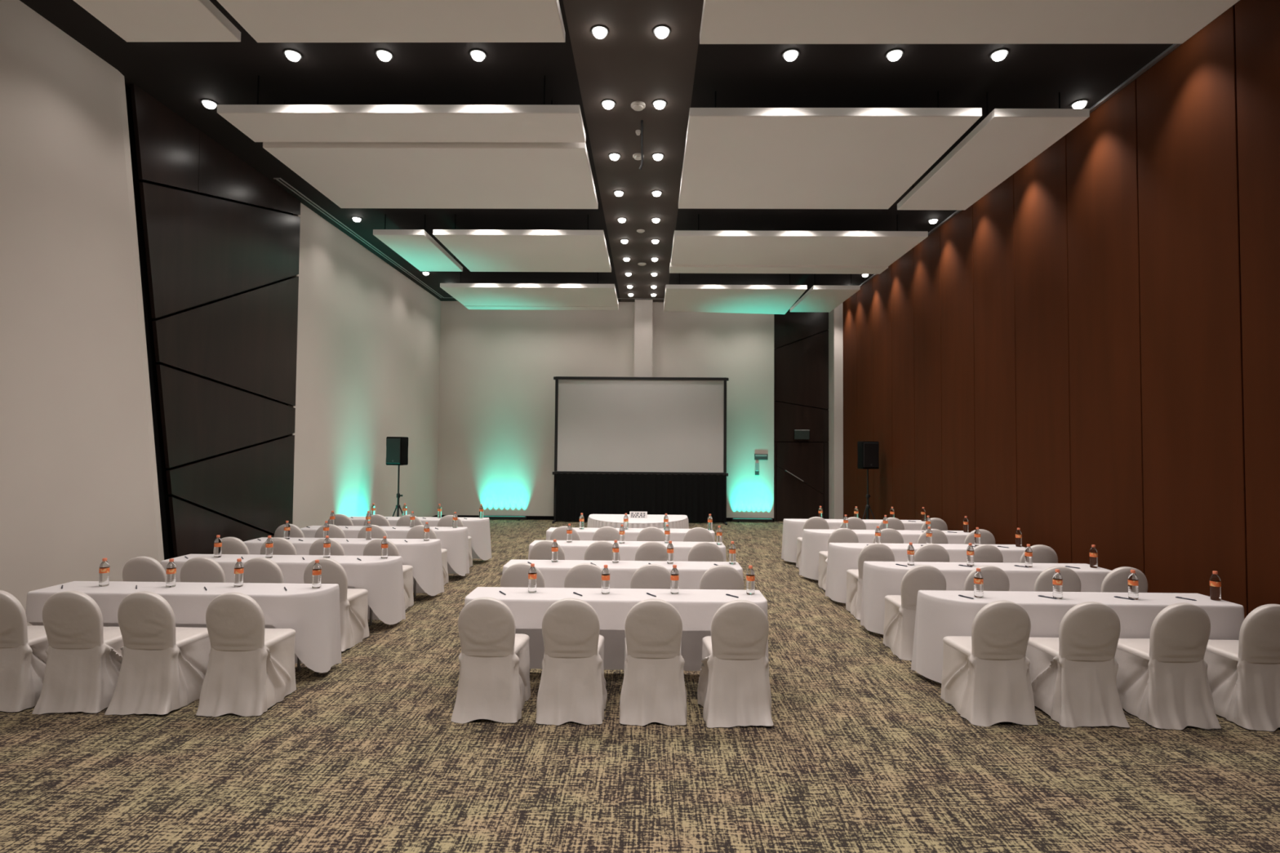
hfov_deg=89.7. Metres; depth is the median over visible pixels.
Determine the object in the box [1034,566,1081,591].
banquet chair
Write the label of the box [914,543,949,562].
banquet chair
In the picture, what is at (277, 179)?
trim
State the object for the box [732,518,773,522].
uplight
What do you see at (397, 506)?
speaker stand
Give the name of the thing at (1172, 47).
trim
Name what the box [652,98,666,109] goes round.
recessed light
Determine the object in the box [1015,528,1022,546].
water bottle
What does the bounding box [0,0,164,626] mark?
wall
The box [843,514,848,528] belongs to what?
water bottle
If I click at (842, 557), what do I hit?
tablecloth
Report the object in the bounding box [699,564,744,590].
banquet chair
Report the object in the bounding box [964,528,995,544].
banquet chair
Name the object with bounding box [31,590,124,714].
banquet chair
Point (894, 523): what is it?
banquet chair
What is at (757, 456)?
wall plate
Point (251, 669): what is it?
banquet chair
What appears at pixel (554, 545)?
water bottle
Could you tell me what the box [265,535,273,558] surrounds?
water bottle
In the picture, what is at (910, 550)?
water bottle
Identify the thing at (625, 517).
water bottle
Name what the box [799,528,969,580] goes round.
tablecloth
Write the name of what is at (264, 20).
ceiling panel
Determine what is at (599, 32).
recessed light
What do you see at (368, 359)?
wall
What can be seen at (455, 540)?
tablecloth
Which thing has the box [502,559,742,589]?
tablecloth
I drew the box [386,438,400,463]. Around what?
grille
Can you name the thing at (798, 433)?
exit sign
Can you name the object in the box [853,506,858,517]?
water bottle
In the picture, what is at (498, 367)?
wall
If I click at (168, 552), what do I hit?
trim
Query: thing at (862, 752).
floor
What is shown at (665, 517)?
water bottle
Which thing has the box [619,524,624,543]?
water bottle
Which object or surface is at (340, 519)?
banquet chair
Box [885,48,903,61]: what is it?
recessed light
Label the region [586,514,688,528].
round table
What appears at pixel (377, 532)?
banquet chair
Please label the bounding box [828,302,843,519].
pillar
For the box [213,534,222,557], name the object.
water bottle
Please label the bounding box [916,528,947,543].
banquet chair
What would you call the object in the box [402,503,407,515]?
water bottle
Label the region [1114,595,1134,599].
pen
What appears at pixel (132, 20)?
ceiling panel
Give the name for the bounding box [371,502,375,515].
water bottle
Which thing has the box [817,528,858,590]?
banquet chair
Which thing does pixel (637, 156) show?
smoke detector
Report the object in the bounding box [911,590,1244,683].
tablecloth
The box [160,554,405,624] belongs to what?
tablecloth
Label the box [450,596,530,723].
banquet chair
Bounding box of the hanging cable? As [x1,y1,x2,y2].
[639,120,643,169]
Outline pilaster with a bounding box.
[634,299,653,377]
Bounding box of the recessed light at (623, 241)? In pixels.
[620,239,628,244]
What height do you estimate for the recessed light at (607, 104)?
0.060 m
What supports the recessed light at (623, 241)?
in the ceiling
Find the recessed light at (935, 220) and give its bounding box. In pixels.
[928,217,938,223]
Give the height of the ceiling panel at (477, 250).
0.453 m
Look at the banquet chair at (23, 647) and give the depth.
4.82 m
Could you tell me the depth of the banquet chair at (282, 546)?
7.60 m
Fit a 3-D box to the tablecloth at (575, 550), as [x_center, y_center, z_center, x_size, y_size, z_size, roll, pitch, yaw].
[-0.166,1.877,8.341,2.596,0.720,0.541,0,-2,1]
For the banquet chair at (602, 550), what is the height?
0.895 m
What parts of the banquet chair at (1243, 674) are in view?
seat, backrest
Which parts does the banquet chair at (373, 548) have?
backrest, seat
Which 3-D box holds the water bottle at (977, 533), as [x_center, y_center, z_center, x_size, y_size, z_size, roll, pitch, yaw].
[4.387,1.433,8.369,0.072,0.241,0.072,1,-2,-5]
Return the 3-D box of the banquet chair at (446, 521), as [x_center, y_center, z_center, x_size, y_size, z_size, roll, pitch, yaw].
[-3.016,1.862,10.446,0.509,0.895,0.586,0,-2,0]
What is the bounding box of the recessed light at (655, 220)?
[651,217,660,222]
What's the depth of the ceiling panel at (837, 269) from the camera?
12.62 m
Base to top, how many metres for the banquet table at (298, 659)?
0.738 m
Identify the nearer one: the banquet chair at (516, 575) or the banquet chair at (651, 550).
the banquet chair at (516, 575)
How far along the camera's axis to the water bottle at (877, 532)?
8.38 m
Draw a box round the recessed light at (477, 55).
[469,48,486,61]
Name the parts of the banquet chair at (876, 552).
seat, backrest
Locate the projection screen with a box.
[551,376,728,524]
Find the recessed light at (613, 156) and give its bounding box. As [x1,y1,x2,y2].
[608,152,620,160]
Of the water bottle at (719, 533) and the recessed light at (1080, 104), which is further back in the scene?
the water bottle at (719, 533)
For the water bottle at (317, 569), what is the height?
0.241 m
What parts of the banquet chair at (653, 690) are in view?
seat, backrest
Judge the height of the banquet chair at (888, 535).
0.895 m
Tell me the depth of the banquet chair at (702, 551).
7.52 m
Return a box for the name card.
[629,511,647,518]
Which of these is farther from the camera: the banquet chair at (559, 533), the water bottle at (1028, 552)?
the banquet chair at (559, 533)
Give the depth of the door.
17.62 m
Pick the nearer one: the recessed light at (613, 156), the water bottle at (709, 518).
the recessed light at (613, 156)
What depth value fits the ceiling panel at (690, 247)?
11.37 m
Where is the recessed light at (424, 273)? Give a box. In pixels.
[422,271,430,275]
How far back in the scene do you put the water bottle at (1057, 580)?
5.43 m
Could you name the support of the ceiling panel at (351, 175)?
hanging from the ceiling
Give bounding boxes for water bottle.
[98,557,110,586]
[165,558,176,587]
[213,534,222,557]
[233,558,244,586]
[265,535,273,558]
[284,520,289,539]
[311,560,321,588]
[323,520,328,537]
[323,535,330,558]
[329,511,335,524]
[365,511,370,525]
[365,521,371,540]
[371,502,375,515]
[381,536,387,559]
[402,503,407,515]
[409,511,414,527]
[423,522,429,541]
[437,503,441,518]
[452,511,457,528]
[479,504,483,518]
[528,563,537,592]
[551,539,558,562]
[566,523,572,542]
[579,512,584,528]
[601,564,609,594]
[612,540,618,563]
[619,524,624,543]
[623,513,628,529]
[663,513,668,529]
[664,524,670,543]
[666,540,673,564]
[670,564,679,594]
[707,514,712,529]
[716,525,722,544]
[728,541,735,564]
[746,565,755,595]
[818,506,822,518]
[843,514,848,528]
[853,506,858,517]
[875,526,880,543]
[883,515,888,528]
[889,506,894,517]
[906,542,914,565]
[920,506,925,521]
[925,515,930,530]
[925,526,932,544]
[963,515,968,532]
[966,542,973,566]
[973,568,983,597]
[974,527,980,546]
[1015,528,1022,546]
[1024,544,1032,567]
[1052,568,1062,599]
[1089,544,1097,568]
[1127,569,1138,599]
[1209,570,1221,600]
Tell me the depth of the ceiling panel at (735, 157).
7.72 m
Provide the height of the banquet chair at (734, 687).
0.895 m
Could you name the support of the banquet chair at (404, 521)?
on the floor
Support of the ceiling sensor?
attached to the ceiling
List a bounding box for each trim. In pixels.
[124,84,293,559]
[273,177,799,299]
[859,44,1181,286]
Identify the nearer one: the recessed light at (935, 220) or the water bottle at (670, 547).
the water bottle at (670, 547)
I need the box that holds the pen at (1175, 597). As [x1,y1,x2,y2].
[1175,596,1196,600]
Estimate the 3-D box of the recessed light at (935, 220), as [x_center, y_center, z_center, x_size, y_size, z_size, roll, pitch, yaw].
[5.102,-3.564,11.202,0.172,0.060,0.172,0,-2,1]
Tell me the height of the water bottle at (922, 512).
0.241 m
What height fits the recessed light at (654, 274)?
0.060 m
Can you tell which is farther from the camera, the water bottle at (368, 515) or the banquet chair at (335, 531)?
the water bottle at (368, 515)
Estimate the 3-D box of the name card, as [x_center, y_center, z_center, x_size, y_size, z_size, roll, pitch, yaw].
[-0.028,1.558,11.377,0.310,0.112,0.100,0,-2,1]
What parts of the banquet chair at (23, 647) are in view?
backrest, seat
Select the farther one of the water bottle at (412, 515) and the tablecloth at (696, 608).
the water bottle at (412, 515)
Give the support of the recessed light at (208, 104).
in the ceiling
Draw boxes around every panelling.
[129,84,300,557]
[773,303,828,521]
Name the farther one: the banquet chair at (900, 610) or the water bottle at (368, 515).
the water bottle at (368, 515)
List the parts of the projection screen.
frame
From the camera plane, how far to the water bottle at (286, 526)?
8.46 m
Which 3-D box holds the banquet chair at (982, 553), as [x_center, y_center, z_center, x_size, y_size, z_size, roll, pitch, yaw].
[4.032,1.832,7.747,0.527,0.895,0.574,0,-2,-1]
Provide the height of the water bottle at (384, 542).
0.241 m
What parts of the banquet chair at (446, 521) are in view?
backrest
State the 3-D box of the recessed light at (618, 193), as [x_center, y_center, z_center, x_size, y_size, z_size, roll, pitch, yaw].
[-0.331,-3.643,10.091,0.172,0.060,0.172,0,-2,1]
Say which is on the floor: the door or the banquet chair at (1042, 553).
the banquet chair at (1042, 553)
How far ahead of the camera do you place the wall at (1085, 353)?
7.13 m
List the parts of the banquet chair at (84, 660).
backrest, seat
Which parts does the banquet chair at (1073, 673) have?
seat, backrest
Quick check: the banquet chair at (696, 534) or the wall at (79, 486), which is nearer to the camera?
the wall at (79, 486)
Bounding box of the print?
[631,512,644,517]
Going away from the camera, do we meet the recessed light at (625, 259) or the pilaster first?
the recessed light at (625, 259)
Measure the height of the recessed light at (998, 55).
0.060 m
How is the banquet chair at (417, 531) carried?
on the floor
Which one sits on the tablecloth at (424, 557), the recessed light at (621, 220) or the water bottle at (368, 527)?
the water bottle at (368, 527)
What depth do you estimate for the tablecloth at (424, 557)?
8.24 m
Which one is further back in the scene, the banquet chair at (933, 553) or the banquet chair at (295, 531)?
the banquet chair at (295, 531)
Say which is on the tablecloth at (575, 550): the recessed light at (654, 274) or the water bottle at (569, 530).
the water bottle at (569, 530)
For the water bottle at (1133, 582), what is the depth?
5.43 m
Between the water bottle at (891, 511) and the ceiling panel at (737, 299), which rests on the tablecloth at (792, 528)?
the water bottle at (891, 511)
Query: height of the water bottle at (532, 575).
0.241 m
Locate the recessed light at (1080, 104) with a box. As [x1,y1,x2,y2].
[1070,99,1088,108]
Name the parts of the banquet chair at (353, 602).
backrest, seat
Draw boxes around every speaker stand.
[392,465,403,516]
[862,469,875,519]
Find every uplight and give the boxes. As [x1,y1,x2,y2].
[483,515,526,520]
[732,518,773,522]
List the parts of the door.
handle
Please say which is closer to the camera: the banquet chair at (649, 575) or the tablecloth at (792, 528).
the banquet chair at (649, 575)
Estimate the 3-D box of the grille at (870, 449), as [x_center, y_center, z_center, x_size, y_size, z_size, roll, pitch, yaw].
[5.013,0.620,13.965,0.357,0.535,0.018,1,-2,-11]
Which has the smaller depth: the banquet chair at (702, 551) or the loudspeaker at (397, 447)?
the banquet chair at (702, 551)
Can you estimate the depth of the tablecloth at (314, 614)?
5.42 m
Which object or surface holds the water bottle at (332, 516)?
on the tablecloth at (455, 540)
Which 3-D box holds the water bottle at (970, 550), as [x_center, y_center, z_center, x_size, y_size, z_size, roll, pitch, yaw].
[3.567,1.381,6.951,0.072,0.241,0.072,0,-2,5]
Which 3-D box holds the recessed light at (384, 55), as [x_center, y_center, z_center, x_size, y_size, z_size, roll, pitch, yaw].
[-2.610,-3.774,6.571,0.172,0.060,0.172,0,-2,1]
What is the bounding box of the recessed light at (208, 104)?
[200,98,217,109]
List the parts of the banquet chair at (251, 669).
backrest, seat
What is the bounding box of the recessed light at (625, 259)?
[622,257,630,261]
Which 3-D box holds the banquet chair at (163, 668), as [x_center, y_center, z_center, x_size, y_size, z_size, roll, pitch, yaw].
[-3.689,1.682,5.012,0.527,0.895,0.574,0,-2,3]
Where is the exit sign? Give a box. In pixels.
[794,429,809,439]
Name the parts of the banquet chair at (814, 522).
seat, backrest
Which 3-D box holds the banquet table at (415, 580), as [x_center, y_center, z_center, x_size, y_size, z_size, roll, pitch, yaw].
[-3.880,1.869,8.389,2.355,0.738,0.395,0,-2,1]
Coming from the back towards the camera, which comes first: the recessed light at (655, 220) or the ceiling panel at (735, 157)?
the recessed light at (655, 220)
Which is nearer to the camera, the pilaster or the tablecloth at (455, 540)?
the tablecloth at (455, 540)
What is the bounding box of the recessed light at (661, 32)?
[653,25,671,39]
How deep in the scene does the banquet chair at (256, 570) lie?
6.24 m
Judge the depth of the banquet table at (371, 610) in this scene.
7.15 m
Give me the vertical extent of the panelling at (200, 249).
5.913 m
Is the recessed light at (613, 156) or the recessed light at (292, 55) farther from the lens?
the recessed light at (613, 156)
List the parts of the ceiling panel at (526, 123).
hanger rod, hanger rod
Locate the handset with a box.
[755,462,759,475]
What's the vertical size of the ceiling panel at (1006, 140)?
0.453 m
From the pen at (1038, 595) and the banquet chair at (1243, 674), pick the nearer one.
the banquet chair at (1243, 674)
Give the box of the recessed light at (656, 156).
[651,152,664,160]
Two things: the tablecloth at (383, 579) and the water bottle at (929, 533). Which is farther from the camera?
the water bottle at (929, 533)
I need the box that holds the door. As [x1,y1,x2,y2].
[776,442,823,520]
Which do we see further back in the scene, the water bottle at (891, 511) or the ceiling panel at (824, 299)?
the ceiling panel at (824, 299)
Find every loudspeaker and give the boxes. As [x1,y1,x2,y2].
[386,436,408,465]
[857,441,879,469]
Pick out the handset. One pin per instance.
(757, 464)
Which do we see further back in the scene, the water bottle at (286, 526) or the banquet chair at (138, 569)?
the water bottle at (286, 526)
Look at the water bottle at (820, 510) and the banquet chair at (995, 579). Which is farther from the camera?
the water bottle at (820, 510)
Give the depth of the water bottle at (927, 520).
9.78 m
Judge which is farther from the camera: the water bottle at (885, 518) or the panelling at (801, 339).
the panelling at (801, 339)
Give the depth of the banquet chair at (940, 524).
10.37 m
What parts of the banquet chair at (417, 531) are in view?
backrest, seat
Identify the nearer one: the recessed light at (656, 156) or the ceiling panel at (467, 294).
the recessed light at (656, 156)
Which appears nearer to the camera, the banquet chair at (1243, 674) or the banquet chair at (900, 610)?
the banquet chair at (1243, 674)
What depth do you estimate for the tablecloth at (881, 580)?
6.81 m
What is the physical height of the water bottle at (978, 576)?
0.241 m
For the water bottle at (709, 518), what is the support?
on the tablecloth at (585, 534)
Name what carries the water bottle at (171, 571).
on the tablecloth at (314, 614)
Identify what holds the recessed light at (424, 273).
in the ceiling
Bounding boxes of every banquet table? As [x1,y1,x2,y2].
[297,657,300,671]
[369,607,372,625]
[413,577,416,596]
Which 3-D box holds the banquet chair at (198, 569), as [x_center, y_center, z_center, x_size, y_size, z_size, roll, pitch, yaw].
[-4.290,1.725,6.506,0.530,0.895,0.586,0,-2,-1]
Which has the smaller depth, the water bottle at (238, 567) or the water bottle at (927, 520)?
the water bottle at (238, 567)
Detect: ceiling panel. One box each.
[73,0,240,41]
[217,0,565,42]
[217,75,585,142]
[262,142,598,208]
[373,214,462,271]
[432,214,611,272]
[440,271,618,306]
[464,305,618,310]
[663,273,806,314]
[669,262,888,274]
[671,213,928,266]
[678,91,982,208]
[699,0,1239,44]
[790,273,860,312]
[897,92,1089,209]
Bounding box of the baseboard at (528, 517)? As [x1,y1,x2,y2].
[441,515,773,521]
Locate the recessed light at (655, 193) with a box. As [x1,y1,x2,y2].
[651,190,662,196]
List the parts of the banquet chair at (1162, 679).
seat, backrest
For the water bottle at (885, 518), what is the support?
on the tablecloth at (814, 541)
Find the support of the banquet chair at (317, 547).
on the floor
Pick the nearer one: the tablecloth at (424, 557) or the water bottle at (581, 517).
the tablecloth at (424, 557)
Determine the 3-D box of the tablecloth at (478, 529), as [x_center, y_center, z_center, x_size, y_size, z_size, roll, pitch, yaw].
[-3.842,1.933,11.033,2.516,0.720,0.517,0,-2,1]
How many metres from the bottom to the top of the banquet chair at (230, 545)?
0.895 m
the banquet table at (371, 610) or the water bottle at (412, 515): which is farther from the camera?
the water bottle at (412, 515)
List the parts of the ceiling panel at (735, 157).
hanger rod, hanger rod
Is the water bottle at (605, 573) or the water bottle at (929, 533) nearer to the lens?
the water bottle at (605, 573)
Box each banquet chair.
[0,590,48,711]
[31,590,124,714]
[104,591,210,715]
[122,555,166,582]
[180,556,225,582]
[195,592,296,716]
[213,537,249,554]
[243,557,284,583]
[260,537,297,555]
[274,524,304,537]
[303,558,368,651]
[309,537,345,555]
[314,524,346,537]
[327,514,353,525]
[357,524,388,538]
[363,514,390,526]
[363,538,413,609]
[395,515,422,526]
[406,524,448,585]
[437,515,472,567]
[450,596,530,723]
[500,562,545,587]
[528,540,564,559]
[535,598,607,725]
[550,525,580,540]
[564,563,602,588]
[584,540,620,560]
[592,526,619,541]
[619,598,687,725]
[630,564,671,589]
[635,541,666,560]
[636,526,664,541]
[683,527,713,542]
[687,542,724,561]
[697,600,773,728]
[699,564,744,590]
[795,516,829,568]
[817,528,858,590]
[840,516,866,529]
[845,542,894,620]
[872,528,903,543]
[879,517,904,529]
[883,564,946,660]
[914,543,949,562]
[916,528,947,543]
[920,517,947,530]
[940,600,1038,726]
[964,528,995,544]
[964,565,1009,591]
[973,544,1003,562]
[1019,544,1057,563]
[1025,601,1129,728]
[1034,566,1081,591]
[1100,566,1147,592]
[1114,602,1221,729]
[1204,604,1279,731]
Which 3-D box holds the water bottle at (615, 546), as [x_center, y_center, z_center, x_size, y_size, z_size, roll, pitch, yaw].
[-0.263,1.350,6.955,0.072,0.241,0.072,2,-2,-41]
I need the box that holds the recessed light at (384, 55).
[375,48,393,61]
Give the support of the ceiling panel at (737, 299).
hanging from the ceiling
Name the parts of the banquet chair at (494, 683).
backrest, seat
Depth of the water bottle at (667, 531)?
8.39 m
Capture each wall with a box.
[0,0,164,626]
[287,202,440,528]
[436,301,773,518]
[843,0,1279,619]
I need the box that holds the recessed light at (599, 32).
[591,25,608,39]
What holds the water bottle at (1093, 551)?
on the tablecloth at (881, 580)
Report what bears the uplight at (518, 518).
on the floor
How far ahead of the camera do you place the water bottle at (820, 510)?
11.27 m
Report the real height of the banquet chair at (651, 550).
0.895 m
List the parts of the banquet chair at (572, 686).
backrest, seat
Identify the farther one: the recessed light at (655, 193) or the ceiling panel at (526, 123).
the recessed light at (655, 193)
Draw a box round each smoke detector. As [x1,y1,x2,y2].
[631,101,645,111]
[632,152,644,159]
[636,229,644,232]
[637,262,645,266]
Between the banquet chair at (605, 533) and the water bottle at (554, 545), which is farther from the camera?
the banquet chair at (605, 533)
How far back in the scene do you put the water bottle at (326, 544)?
7.09 m
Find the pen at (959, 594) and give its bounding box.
[958,594,973,599]
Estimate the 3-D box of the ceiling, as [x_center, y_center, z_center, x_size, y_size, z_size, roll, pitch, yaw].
[-0.180,-3.811,7.329,11.538,0.102,21.600,0,-2,1]
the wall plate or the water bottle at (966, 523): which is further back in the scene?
the wall plate
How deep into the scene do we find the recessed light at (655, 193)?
10.04 m
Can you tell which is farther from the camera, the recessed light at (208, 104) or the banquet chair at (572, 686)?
the recessed light at (208, 104)
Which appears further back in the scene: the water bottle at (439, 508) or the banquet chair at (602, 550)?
the water bottle at (439, 508)
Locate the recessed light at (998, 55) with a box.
[989,48,1008,61]
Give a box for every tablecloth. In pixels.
[25,581,341,672]
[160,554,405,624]
[243,537,444,595]
[299,525,469,576]
[348,516,491,559]
[464,586,768,673]
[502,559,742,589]
[528,540,726,561]
[546,527,715,542]
[781,518,925,562]
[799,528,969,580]
[825,542,1026,603]
[860,561,1111,634]
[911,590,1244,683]
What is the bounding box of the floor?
[0,519,1279,852]
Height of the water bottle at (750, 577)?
0.241 m
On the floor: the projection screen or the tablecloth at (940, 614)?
the projection screen
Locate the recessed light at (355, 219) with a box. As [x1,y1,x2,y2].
[351,216,362,222]
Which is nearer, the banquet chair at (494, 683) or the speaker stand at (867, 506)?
the banquet chair at (494, 683)
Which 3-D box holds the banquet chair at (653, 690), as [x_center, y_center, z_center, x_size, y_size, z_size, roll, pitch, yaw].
[0.111,1.709,4.908,0.513,0.895,0.589,0,-2,1]
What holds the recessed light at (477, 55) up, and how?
in the ceiling
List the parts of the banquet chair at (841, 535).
seat, backrest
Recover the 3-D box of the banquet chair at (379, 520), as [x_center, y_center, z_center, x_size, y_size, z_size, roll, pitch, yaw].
[-4.193,1.853,10.459,0.527,0.895,0.574,0,-2,2]
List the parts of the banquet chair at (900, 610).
seat, backrest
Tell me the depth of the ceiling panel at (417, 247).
11.64 m
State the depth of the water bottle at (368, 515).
9.79 m
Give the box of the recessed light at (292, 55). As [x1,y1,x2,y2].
[283,48,302,61]
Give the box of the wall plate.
[754,453,768,459]
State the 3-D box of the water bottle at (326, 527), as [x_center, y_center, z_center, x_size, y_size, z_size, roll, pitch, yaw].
[-4.142,1.369,8.498,0.072,0.241,0.072,1,-2,-15]
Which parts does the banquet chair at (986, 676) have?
seat, backrest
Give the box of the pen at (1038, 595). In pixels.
[1038,595,1057,599]
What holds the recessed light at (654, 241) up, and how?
in the ceiling
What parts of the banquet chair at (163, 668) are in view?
backrest, seat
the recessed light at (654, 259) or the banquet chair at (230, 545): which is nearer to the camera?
the banquet chair at (230, 545)
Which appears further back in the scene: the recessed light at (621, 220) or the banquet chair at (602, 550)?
the recessed light at (621, 220)
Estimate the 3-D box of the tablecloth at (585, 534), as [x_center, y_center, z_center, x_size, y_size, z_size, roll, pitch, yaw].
[-0.143,1.921,9.707,2.586,0.720,0.520,0,-2,1]
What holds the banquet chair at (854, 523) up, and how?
on the floor
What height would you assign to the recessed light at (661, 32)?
0.060 m
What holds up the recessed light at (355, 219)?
in the ceiling
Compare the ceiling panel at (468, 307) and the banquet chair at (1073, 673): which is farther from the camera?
the ceiling panel at (468, 307)
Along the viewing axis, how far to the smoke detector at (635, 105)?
7.47 m
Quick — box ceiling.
[19,0,1173,303]
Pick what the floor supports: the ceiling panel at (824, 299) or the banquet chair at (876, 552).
the banquet chair at (876, 552)
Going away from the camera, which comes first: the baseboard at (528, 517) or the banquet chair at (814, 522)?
the banquet chair at (814, 522)
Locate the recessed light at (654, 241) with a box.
[650,239,659,244]
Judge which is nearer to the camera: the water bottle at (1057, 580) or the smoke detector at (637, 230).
the water bottle at (1057, 580)
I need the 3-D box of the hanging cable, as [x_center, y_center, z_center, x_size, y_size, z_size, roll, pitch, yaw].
[0.015,-3.439,7.870,0.054,0.608,0.038,0,-2,1]
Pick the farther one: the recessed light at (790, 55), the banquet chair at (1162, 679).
the recessed light at (790, 55)
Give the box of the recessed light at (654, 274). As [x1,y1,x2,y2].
[650,272,657,276]
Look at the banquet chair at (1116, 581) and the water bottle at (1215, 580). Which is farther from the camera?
the banquet chair at (1116, 581)
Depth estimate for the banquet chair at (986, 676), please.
4.73 m
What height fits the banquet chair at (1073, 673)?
0.895 m
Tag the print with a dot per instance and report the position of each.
(633, 514)
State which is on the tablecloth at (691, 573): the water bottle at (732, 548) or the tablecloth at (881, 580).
the water bottle at (732, 548)
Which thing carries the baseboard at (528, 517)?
attached to the wall at (498, 367)
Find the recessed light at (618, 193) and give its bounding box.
[613,190,624,196]
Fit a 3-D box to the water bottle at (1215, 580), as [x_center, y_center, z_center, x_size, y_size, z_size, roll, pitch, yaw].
[4.856,1.342,5.434,0.072,0.241,0.072,1,-2,-11]
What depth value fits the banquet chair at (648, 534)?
8.88 m
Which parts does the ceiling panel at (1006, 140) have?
hanger rod, hanger rod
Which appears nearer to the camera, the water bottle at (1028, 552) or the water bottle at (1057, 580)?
the water bottle at (1057, 580)
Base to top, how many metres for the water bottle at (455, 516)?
0.241 m
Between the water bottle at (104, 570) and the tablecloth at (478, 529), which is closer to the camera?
the water bottle at (104, 570)
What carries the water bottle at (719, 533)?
on the tablecloth at (575, 550)
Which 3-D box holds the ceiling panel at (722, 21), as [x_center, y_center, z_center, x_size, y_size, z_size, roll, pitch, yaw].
[2.603,-3.612,4.250,4.193,0.453,2.771,0,-2,1]
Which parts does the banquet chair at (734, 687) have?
seat, backrest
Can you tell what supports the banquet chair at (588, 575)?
on the floor
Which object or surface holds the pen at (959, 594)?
on the tablecloth at (940, 614)
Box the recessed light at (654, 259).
[650,257,658,262]
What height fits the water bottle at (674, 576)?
0.241 m
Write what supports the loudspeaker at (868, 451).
on the speaker stand at (867, 506)
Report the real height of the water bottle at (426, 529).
0.241 m
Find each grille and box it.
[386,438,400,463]
[863,442,878,467]
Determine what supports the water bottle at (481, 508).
on the tablecloth at (478, 529)
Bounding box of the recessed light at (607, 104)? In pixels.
[600,98,615,109]
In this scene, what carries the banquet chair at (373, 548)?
on the floor
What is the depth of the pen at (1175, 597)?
5.45 m
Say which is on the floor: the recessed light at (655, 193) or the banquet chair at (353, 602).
the banquet chair at (353, 602)
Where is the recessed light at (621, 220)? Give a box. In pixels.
[617,217,626,222]
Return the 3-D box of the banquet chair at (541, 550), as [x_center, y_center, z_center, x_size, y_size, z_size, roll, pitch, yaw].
[-1.084,1.792,7.787,0.509,0.895,0.586,0,-2,3]
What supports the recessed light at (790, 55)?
in the ceiling
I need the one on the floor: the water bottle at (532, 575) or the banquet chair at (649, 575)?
the banquet chair at (649, 575)
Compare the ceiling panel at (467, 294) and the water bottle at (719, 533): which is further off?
the ceiling panel at (467, 294)
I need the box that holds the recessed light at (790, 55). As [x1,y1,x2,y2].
[782,48,799,61]
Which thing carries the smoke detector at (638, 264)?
attached to the ceiling
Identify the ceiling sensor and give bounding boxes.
[635,129,640,135]

